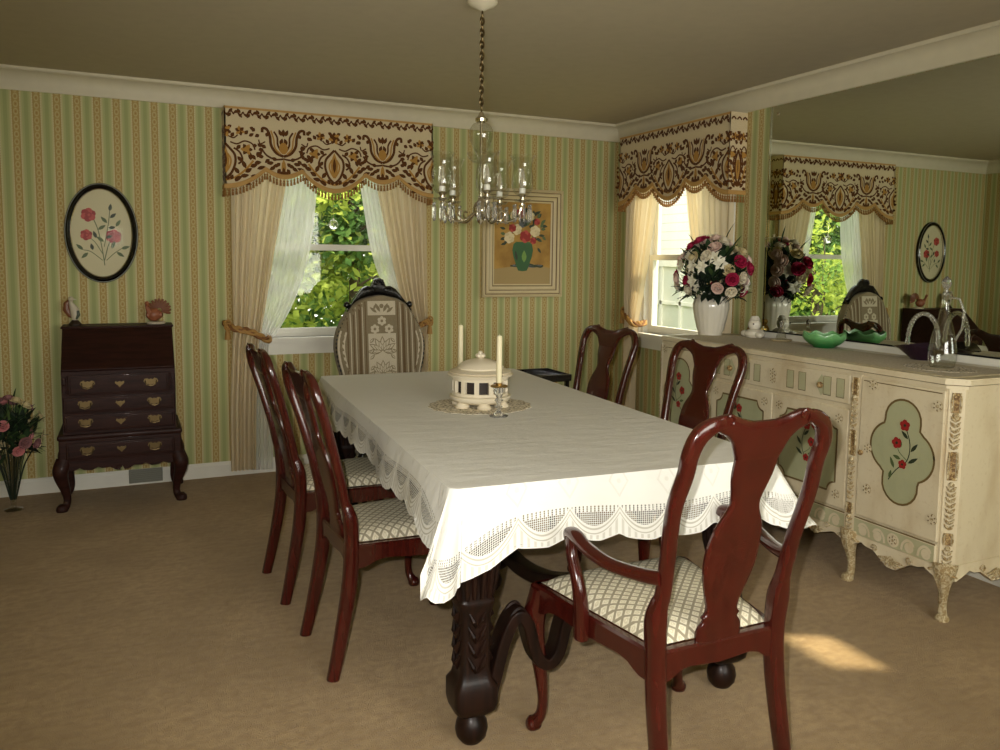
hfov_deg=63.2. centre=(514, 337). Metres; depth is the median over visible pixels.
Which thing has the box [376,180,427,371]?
curtain
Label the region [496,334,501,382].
candle
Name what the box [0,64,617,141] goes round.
trim
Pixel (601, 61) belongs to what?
ceiling
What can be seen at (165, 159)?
wall
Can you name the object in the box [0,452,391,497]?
baseboard
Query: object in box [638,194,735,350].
window
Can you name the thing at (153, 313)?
figurine
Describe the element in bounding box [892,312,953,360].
basket
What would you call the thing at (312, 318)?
woodland edge
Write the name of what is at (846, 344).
trim
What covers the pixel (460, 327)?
candle
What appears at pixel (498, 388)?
candlestick
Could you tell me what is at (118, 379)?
desk
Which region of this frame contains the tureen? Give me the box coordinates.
[447,351,512,409]
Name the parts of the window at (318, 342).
sill, sash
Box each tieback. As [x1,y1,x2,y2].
[222,319,271,342]
[419,316,433,333]
[619,306,646,326]
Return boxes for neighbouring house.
[657,190,696,330]
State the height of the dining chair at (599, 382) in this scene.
1.048 m
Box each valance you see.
[221,105,433,205]
[616,111,747,211]
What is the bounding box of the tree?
[282,184,379,327]
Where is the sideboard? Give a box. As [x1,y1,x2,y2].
[658,333,999,622]
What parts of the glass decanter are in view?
handle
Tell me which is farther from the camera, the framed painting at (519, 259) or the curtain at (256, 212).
the framed painting at (519, 259)
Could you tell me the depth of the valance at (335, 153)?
5.20 m
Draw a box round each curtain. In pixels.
[230,172,286,471]
[253,174,317,470]
[360,178,414,315]
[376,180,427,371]
[622,190,656,409]
[686,182,733,332]
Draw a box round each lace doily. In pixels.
[428,399,530,414]
[902,363,976,372]
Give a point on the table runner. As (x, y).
(858, 357)
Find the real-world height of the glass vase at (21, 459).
0.300 m
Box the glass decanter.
[927,276,965,367]
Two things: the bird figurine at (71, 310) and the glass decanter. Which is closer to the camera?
the glass decanter
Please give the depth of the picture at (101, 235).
4.79 m
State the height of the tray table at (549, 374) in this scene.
0.622 m
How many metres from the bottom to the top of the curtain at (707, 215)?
1.850 m
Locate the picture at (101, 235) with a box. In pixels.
[64,183,138,282]
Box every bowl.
[802,330,846,348]
[892,343,953,360]
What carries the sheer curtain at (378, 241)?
hanging from the valance at (335, 153)
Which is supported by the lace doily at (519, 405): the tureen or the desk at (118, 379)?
the tureen
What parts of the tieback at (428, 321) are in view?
cord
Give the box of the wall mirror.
[762,55,999,358]
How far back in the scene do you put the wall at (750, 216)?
5.00 m
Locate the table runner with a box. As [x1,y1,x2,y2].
[668,334,999,377]
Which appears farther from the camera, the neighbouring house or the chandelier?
the neighbouring house
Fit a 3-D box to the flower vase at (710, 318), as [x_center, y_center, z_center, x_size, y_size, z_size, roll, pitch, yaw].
[1.194,-0.143,4.932,0.218,0.255,0.218,-2,6,-25]
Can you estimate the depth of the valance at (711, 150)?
5.30 m
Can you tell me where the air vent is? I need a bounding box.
[129,467,162,483]
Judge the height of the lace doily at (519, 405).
0.002 m
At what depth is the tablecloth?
2.53 m
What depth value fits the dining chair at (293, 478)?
3.40 m
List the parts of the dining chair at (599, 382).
leg, post, crest rail, post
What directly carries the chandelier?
hanging from the ceiling
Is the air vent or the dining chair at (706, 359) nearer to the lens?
the dining chair at (706, 359)
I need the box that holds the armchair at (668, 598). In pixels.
[525,407,832,749]
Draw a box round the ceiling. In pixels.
[0,0,999,123]
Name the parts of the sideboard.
door, door, drawer, door, drawer knob, leg, door, leg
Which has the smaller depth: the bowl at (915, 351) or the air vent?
the bowl at (915, 351)
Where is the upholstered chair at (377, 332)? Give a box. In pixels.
[333,277,424,502]
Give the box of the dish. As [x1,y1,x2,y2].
[770,338,791,341]
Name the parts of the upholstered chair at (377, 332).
beaded trim, seat, seat frame, backrest, beaded trim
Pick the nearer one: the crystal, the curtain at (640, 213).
the crystal
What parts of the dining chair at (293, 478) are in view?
crest rail, post, post, seat frame, seat, leg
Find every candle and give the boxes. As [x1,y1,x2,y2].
[458,325,462,364]
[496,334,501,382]
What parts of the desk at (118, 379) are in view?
leg, leg, handle, handle, handle, handle, slant lid, drawer, drawer, drawer, drawer, handle, handle, handle, handle, leg, leg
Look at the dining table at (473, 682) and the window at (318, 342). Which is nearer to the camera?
the dining table at (473, 682)
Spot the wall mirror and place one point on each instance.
(880, 193)
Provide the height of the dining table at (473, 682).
0.786 m
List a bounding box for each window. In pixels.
[232,244,370,354]
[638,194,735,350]
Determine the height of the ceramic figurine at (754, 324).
0.130 m
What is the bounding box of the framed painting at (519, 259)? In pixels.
[481,187,563,296]
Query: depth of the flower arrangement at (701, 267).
4.78 m
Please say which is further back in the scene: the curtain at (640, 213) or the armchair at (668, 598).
the curtain at (640, 213)
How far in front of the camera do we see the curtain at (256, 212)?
5.13 m
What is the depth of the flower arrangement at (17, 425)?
4.42 m
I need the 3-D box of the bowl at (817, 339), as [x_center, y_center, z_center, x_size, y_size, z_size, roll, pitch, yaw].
[1.627,0.011,4.258,0.218,0.083,0.218,-2,6,-25]
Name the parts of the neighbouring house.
pane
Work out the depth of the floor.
2.91 m
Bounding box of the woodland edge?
[280,193,378,327]
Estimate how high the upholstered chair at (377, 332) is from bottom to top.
1.297 m
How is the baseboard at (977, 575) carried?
attached to the wall at (750, 216)
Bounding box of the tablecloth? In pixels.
[312,368,816,603]
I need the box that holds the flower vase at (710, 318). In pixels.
[693,293,729,335]
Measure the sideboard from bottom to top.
0.975 m
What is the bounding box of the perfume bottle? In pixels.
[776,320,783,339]
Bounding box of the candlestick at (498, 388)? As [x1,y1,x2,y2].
[489,383,507,417]
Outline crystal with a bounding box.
[328,214,337,229]
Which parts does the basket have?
handle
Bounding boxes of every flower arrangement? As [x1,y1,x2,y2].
[0,389,48,499]
[671,224,753,304]
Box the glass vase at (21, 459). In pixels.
[2,459,23,509]
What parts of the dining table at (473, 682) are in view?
leg, leg, leg, leg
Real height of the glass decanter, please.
0.390 m
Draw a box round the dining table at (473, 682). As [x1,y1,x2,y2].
[327,396,746,745]
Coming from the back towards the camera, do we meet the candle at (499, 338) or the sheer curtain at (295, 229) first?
the sheer curtain at (295, 229)
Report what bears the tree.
on the ground
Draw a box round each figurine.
[63,296,81,325]
[145,298,170,323]
[741,316,764,337]
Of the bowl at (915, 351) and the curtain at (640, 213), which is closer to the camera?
the bowl at (915, 351)
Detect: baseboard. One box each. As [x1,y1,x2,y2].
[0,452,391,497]
[966,572,999,586]
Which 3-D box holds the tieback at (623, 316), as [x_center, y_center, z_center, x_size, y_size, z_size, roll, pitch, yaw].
[0.876,-0.155,6.034,0.154,0.144,0.231,-2,6,-25]
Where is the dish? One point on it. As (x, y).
(771, 339)
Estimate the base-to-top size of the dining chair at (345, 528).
1.048 m
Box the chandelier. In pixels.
[430,0,534,224]
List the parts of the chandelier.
bulb, bulb, arm, arm, stem, chain, arm, bulb, arm, bulb, arm, bulb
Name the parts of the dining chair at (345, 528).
crest rail, post, post, seat frame, seat, leg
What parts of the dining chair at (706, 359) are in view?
leg, leg, seat frame, post, crest rail, post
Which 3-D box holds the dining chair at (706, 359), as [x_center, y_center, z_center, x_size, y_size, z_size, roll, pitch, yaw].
[0.643,0.552,3.626,0.651,1.048,0.523,-3,7,-34]
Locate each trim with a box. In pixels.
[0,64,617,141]
[614,20,999,141]
[764,332,999,366]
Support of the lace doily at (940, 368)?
on the table runner
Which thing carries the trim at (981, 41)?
attached to the wall at (750, 216)
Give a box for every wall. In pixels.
[0,89,618,480]
[612,54,999,416]
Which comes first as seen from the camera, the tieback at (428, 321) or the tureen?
the tureen
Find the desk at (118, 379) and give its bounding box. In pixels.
[52,322,187,512]
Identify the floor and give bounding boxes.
[0,460,999,749]
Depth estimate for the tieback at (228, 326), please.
5.07 m
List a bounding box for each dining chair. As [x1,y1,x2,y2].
[246,343,418,604]
[281,361,439,682]
[548,324,638,530]
[567,339,747,571]
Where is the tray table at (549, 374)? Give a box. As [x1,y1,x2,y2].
[516,368,571,386]
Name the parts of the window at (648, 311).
sill, sash, sash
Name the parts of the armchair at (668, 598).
leg, arm, seat frame, seat, leg, post, arm, crest rail, post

